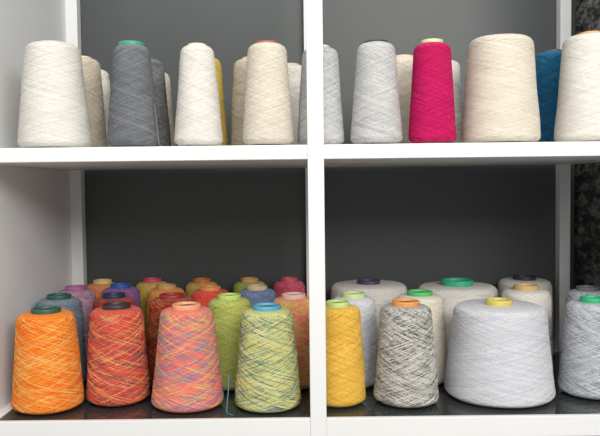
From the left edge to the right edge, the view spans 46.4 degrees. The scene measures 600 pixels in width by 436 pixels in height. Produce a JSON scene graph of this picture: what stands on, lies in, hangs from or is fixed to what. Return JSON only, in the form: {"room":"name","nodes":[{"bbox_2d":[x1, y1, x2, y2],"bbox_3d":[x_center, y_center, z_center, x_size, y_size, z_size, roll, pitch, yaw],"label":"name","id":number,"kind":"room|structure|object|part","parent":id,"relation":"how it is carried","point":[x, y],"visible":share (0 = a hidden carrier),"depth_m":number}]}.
{"room":"shop","nodes":[
{"label":"shop","id":0,"kind":"room"},
{"bbox_2d":[80,0,574,342],"bbox_3d":[-0.002,-0.138,1.677,3.200,2.700,0.058,-1,2,0],"label":"wall","id":1,"kind":"structure","parent":0,"point":[411,226],"depth_m":1.65},
{"bbox_2d":[574,0,599,289],"bbox_3d":[0.677,-0.133,1.372,0.062,2.700,0.552,-1,2,0],"label":"wall","id":2,"kind":"structure","parent":0,"point":[587,12],"depth_m":1.58},
{"bbox_3d":[0.015,1.309,0.036,3.200,0.050,3.460,-1,2,0],"label":"floor","id":3,"kind":"structure","parent":0,"visible":0},
{"bbox_2d":[0,0,599,435],"bbox_3d":[0.040,0.134,1.407,1.181,2.180,0.500,-1,2,0],"label":"shelving unit","id":4,"kind":"object","parent":3,"relation":"on","point":[43,220],"visible":0.61,"depth_m":1.21},
{"bbox_3d":[-0.541,0.155,1.408,0.020,2.150,0.500,-1,2,0],"label":"panel","id":5,"kind":"part","parent":4,"relation":"part of"},
{"bbox_2d":[11,305,84,414],"bbox_3d":[-0.448,0.248,1.242,0.123,0.177,0.125,0,3,21],"label":"cone","id":6,"kind":"object","parent":4,"relation":"on","point":[47,378],"visible":1,"depth_m":1.20},
{"bbox_2d":[17,40,92,147],"bbox_3d":[-0.427,-0.211,1.217,0.124,0.185,0.124,1,3,33],"label":"cone","id":7,"kind":"object","parent":4,"relation":"on","point":[53,113],"visible":0.98,"depth_m":1.17},
{"bbox_2d":[36,293,86,381],"bbox_3d":[-0.476,0.240,1.386,0.103,0.180,0.101,0,3,23],"label":"cone","id":8,"kind":"object","parent":4,"relation":"on","point":[64,300],"visible":0.33,"depth_m":1.37},
{"bbox_3d":[-0.517,0.145,1.643,0.027,2.150,0.028,-1,2,0],"label":"post","id":9,"kind":"part","parent":4,"relation":"part of"},
{"bbox_2d":[58,285,95,360],"bbox_3d":[-0.478,0.235,1.496,0.097,0.181,0.097,-3,3,-39],"label":"cone","id":10,"kind":"object","parent":4,"relation":"on","point":[87,296],"visible":0.18,"depth_m":1.47},
{"bbox_2d":[81,56,106,146],"bbox_3d":[-0.415,-0.214,1.332,0.091,0.182,0.089,-1,3,-13],"label":"cone","id":11,"kind":"object","parent":4,"relation":"on","point":[91,67],"visible":0.46,"depth_m":1.31},
{"bbox_2d":[86,279,114,298],"bbox_3d":[-0.450,0.231,1.604,0.090,0.180,0.091,1,3,41],"label":"cone","id":12,"kind":"object","parent":4,"relation":"on","point":[98,285],"visible":0.09,"depth_m":1.57},
{"bbox_2d":[101,70,111,146],"bbox_3d":[-0.427,-0.218,1.442,0.090,0.180,0.089,-1,2,1],"label":"cone","id":13,"kind":"object","parent":4,"relation":"on","point":[106,88],"visible":0.11,"depth_m":1.42},
{"bbox_2d":[92,292,134,309],"bbox_3d":[-0.368,0.239,1.389,0.102,0.180,0.101,-2,3,-21],"label":"cone","id":14,"kind":"object","parent":4,"relation":"on","point":[110,296],"visible":0.05,"depth_m":1.37},
{"bbox_2d":[86,301,149,406],"bbox_3d":[-0.334,0.244,1.278,0.114,0.178,0.114,1,3,38],"label":"cone","id":15,"kind":"object","parent":4,"relation":"on","point":[117,362],"visible":1,"depth_m":1.23},
{"bbox_2d":[102,283,140,307],"bbox_3d":[-0.383,0.233,1.500,0.096,0.184,0.096,0,3,18],"label":"cone","id":16,"kind":"object","parent":4,"relation":"on","point":[133,292],"visible":0.15,"depth_m":1.48},
{"bbox_2d":[107,40,158,146],"bbox_3d":[-0.286,-0.209,1.197,0.088,0.180,0.088,1,3,26],"label":"cone","id":17,"kind":"object","parent":4,"relation":"on","point":[132,118],"visible":0.98,"depth_m":1.17},
{"bbox_2d":[136,277,166,338],"bbox_3d":[-0.337,0.229,1.604,0.090,0.182,0.090,0,3,19],"label":"cone","id":18,"kind":"object","parent":4,"relation":"on","point":[149,283],"visible":0.14,"depth_m":1.57},
{"bbox_2d":[151,57,170,145],"bbox_3d":[-0.290,-0.214,1.326,0.091,0.178,0.089,1,3,33],"label":"cone","id":19,"kind":"object","parent":4,"relation":"on","point":[158,71],"visible":0.31,"depth_m":1.31},
{"bbox_2d":[146,283,184,350],"bbox_3d":[-0.285,0.233,1.501,0.098,0.181,0.097,-2,3,-21],"label":"cone","id":20,"kind":"object","parent":4,"relation":"on","point":[153,293],"visible":0.2,"depth_m":1.48},
{"bbox_2d":[147,292,193,386],"bbox_3d":[-0.251,0.238,1.377,0.110,0.180,0.110,-2,3,-24],"label":"cone","id":21,"kind":"object","parent":4,"relation":"on","point":[157,305],"visible":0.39,"depth_m":1.34},
{"bbox_2d":[165,73,175,145],"bbox_3d":[-0.302,-0.216,1.442,0.089,0.174,0.090,-1,3,-13],"label":"cone","id":22,"kind":"object","parent":4,"relation":"on","point":[167,78],"visible":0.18,"depth_m":1.43},
{"bbox_2d":[151,301,223,412],"bbox_3d":[-0.201,0.242,1.244,0.128,0.182,0.128,-1,3,-13],"label":"cone","id":23,"kind":"object","parent":4,"relation":"on","point":[187,372],"visible":1,"depth_m":1.20},
{"bbox_2d":[174,43,222,145],"bbox_3d":[-0.173,-0.208,1.197,0.084,0.176,0.084,1,3,37],"label":"cone","id":24,"kind":"object","parent":4,"relation":"on","point":[198,117],"visible":1,"depth_m":1.17},
{"bbox_2d":[185,278,216,297],"bbox_3d":[-0.223,0.228,1.605,0.090,0.180,0.091,0,2,11],"label":"cone","id":25,"kind":"object","parent":4,"relation":"on","point":[190,287],"visible":0.06,"depth_m":1.58},
{"bbox_2d":[191,285,228,306],"bbox_3d":[-0.187,0.233,1.472,0.100,0.181,0.100,-2,3,-33],"label":"cone","id":26,"kind":"object","parent":4,"relation":"on","point":[206,293],"visible":0.09,"depth_m":1.44},
{"bbox_2d":[214,58,227,145],"bbox_3d":[-0.183,-0.216,1.327,0.089,0.180,0.090,1,3,34],"label":"cone","id":27,"kind":"object","parent":4,"relation":"on","point":[217,62],"visible":0.23,"depth_m":1.31},
{"bbox_2d":[208,293,250,390],"bbox_3d":[-0.136,0.238,1.361,0.104,0.180,0.104,0,2,9],"label":"cone","id":28,"kind":"object","parent":4,"relation":"on","point":[227,309],"visible":0.45,"depth_m":1.32},
{"bbox_2d":[226,374,232,415],"bbox_3d":[-0.123,0.304,1.204,0.010,0.060,0.044,-1,3,-14],"label":"thread","id":29,"kind":"object","parent":4,"relation":"on","point":[228,374],"visible":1,"depth_m":1.21},
{"bbox_2d":[230,57,246,145],"bbox_3d":[-0.089,-0.215,1.327,0.089,0.176,0.091,-3,3,-42],"label":"cone","id":30,"kind":"object","parent":4,"relation":"on","point":[239,74],"visible":0.3,"depth_m":1.30},
{"bbox_2d":[233,277,265,292],"bbox_3d":[-0.114,0.227,1.604,0.089,0.180,0.090,0,3,19],"label":"cone","id":31,"kind":"object","parent":4,"relation":"on","point":[238,286],"visible":0.11,"depth_m":1.58},
{"bbox_2d":[239,284,276,307],"bbox_3d":[-0.089,0.232,1.470,0.099,0.181,0.101,-3,3,-41],"label":"cone","id":32,"kind":"object","parent":4,"relation":"on","point":[255,293],"visible":0.17,"depth_m":1.44},
{"bbox_2d":[235,303,300,412],"bbox_3d":[-0.057,0.242,1.234,0.118,0.180,0.118,-3,3,-38],"label":"cone","id":33,"kind":"object","parent":4,"relation":"on","point":[267,377],"visible":1,"depth_m":1.19},
{"bbox_2d":[243,40,293,144],"bbox_3d":[-0.055,-0.211,1.197,0.093,0.178,0.093,-1,3,-13],"label":"cone","id":34,"kind":"object","parent":4,"relation":"on","point":[267,120],"visible":1,"depth_m":1.16},
{"bbox_2d":[273,277,304,297],"bbox_3d":[-0.025,0.226,1.602,0.086,0.180,0.086,-1,3,-14],"label":"cone","id":35,"kind":"object","parent":4,"relation":"on","point":[286,284],"visible":0.16,"depth_m":1.57},
{"bbox_2d":[272,292,309,389],"bbox_3d":[-0.011,0.236,1.361,0.105,0.180,0.105,-2,3,-22],"label":"cone","id":36,"kind":"object","parent":4,"relation":"on","point":[297,303],"visible":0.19,"depth_m":1.32},
{"bbox_2d":[288,63,301,144],"bbox_3d":[-0.020,-0.222,1.423,0.092,0.180,0.092,-2,3,-26],"label":"cone","id":37,"kind":"object","parent":4,"relation":"on","point":[294,69],"visible":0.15,"depth_m":1.39},
{"bbox_3d":[0.047,-0.119,1.383,1.161,0.024,0.471,-1,2,0],"label":"shelf","id":38,"kind":"part","parent":4,"relation":"part of"},
{"bbox_3d":[0.052,0.341,1.401,1.161,0.035,0.469,-1,2,0],"label":"shelf frame","id":39,"kind":"part","parent":4,"relation":"part of"},
{"bbox_3d":[0.029,0.139,1.643,0.027,2.150,0.028,-1,2,0],"label":"post","id":40,"kind":"part","parent":4,"relation":"part of"},
{"bbox_3d":[0.029,0.159,1.172,0.027,2.150,0.028,-1,2,0],"label":"post","id":41,"kind":"part","parent":4,"relation":"part of"},
{"bbox_2d":[297,44,343,144],"bbox_3d":[0.035,-0.212,1.225,0.084,0.176,0.083,-2,3,-24],"label":"cone","id":42,"kind":"object","parent":4,"relation":"on","point":[333,118],"visible":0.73,"depth_m":1.20},
{"bbox_2d":[325,299,365,406],"bbox_3d":[0.068,0.239,1.252,0.098,0.182,0.098,-1,2,-11],"label":"cone","id":43,"kind":"object","parent":4,"relation":"on","point":[345,375],"visible":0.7,"depth_m":1.21},
{"bbox_2d":[334,291,377,387],"bbox_3d":[0.105,0.235,1.363,0.102,0.180,0.101,0,2,5],"label":"cone","id":44,"kind":"object","parent":4,"relation":"on","point":[366,305],"visible":0.33,"depth_m":1.33},
{"bbox_2d":[331,278,406,339],"bbox_3d":[0.152,0.226,1.550,0.185,0.180,0.185,-1,2,-10],"label":"cone","id":45,"kind":"object","parent":4,"relation":"on","point":[383,292],"visible":0.19,"depth_m":1.49},
{"bbox_2d":[350,40,402,143],"bbox_3d":[0.131,-0.212,1.199,0.090,0.177,0.090,0,2,5],"label":"cone","id":46,"kind":"object","parent":4,"relation":"on","point":[376,115],"visible":1,"depth_m":1.17},
{"bbox_2d":[396,54,412,143],"bbox_3d":[0.196,-0.218,1.327,0.090,0.176,0.089,0,3,17],"label":"cone","id":47,"kind":"object","parent":4,"relation":"on","point":[404,62],"visible":0.27,"depth_m":1.29},
{"bbox_2d":[374,298,438,407],"bbox_3d":[0.189,0.238,1.251,0.118,0.182,0.115,0,3,15],"label":"cone","id":48,"kind":"object","parent":4,"relation":"on","point":[406,367],"visible":1,"depth_m":1.21},
{"bbox_2d":[396,289,447,384],"bbox_3d":[0.236,0.233,1.377,0.111,0.180,0.112,-1,2,-8],"label":"cone","id":49,"kind":"object","parent":4,"relation":"on","point":[435,302],"visible":0.38,"depth_m":1.34},
{"bbox_2d":[409,38,456,142],"bbox_3d":[0.226,-0.214,1.196,0.082,0.178,0.081,-2,3,-30],"label":"cone","id":50,"kind":"object","parent":4,"relation":"on","point":[432,111],"visible":0.98,"depth_m":1.17},
{"bbox_2d":[452,60,462,142],"bbox_3d":[0.283,-0.227,1.411,0.092,0.184,0.091,1,3,40],"label":"cone","id":51,"kind":"object","parent":4,"relation":"on","point":[456,72],"visible":0.24,"depth_m":1.38},
{"bbox_2d":[418,278,497,356],"bbox_3d":[0.341,0.224,1.524,0.187,0.182,0.187,-2,3,-19],"label":"cone","id":52,"kind":"object","parent":4,"relation":"on","point":[453,291],"visible":0.16,"depth_m":1.46},
{"bbox_2d":[444,297,555,407],"bbox_3d":[0.365,0.237,1.284,0.196,0.177,0.197,1,3,31],"label":"cone","id":53,"kind":"object","parent":4,"relation":"on","point":[499,352],"visible":1,"depth_m":1.21},
{"bbox_2d":[461,34,540,142],"bbox_3d":[0.349,-0.220,1.219,0.134,0.186,0.135,1,3,33],"label":"cone","id":54,"kind":"object","parent":4,"relation":"on","point":[500,104],"visible":0.98,"depth_m":1.17},
{"bbox_2d":[497,275,554,354],"bbox_3d":[0.508,0.221,1.586,0.131,0.180,0.132,-1,3,-15],"label":"cone","id":55,"kind":"object","parent":4,"relation":"on","point":[504,283],"visible":0.23,"depth_m":1.56},
{"bbox_2d":[501,283,552,365],"bbox_3d":[0.463,0.227,1.433,0.105,0.182,0.107,1,3,33],"label":"cone","id":56,"kind":"object","parent":4,"relation":"on","point":[528,292],"visible":0.28,"depth_m":1.40},
{"bbox_2d":[535,49,561,141],"bbox_3d":[0.480,-0.226,1.334,0.089,0.184,0.090,-1,2,-4],"label":"cone","id":57,"kind":"object","parent":4,"relation":"on","point":[547,62],"visible":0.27,"depth_m":1.30},
{"bbox_3d":[0.617,0.132,1.643,0.025,2.150,0.028,-1,2,0],"label":"post","id":58,"kind":"part","parent":4,"relation":"part of"},
{"bbox_2d":[554,31,599,141],"bbox_3d":[0.505,-0.225,1.218,0.119,0.191,0.121,0,3,19],"label":"cone","id":59,"kind":"object","parent":4,"relation":"on","point":[577,119],"visible":0.99,"depth_m":1.18},
{"bbox_2d":[557,295,599,399],"bbox_3d":[0.536,0.234,1.287,0.118,0.179,0.118,0,3,20],"label":"cone","id":60,"kind":"object","parent":4,"relation":"on","point":[579,367],"visible":1,"depth_m":1.25},
{"bbox_2d":[566,285,599,303],"bbox_3d":[0.579,0.227,1.411,0.094,0.180,0.094,1,3,34],"label":"cone","id":61,"kind":"object","parent":4,"relation":"on","point":[580,290],"visible":0.12,"depth_m":1.39}
]}

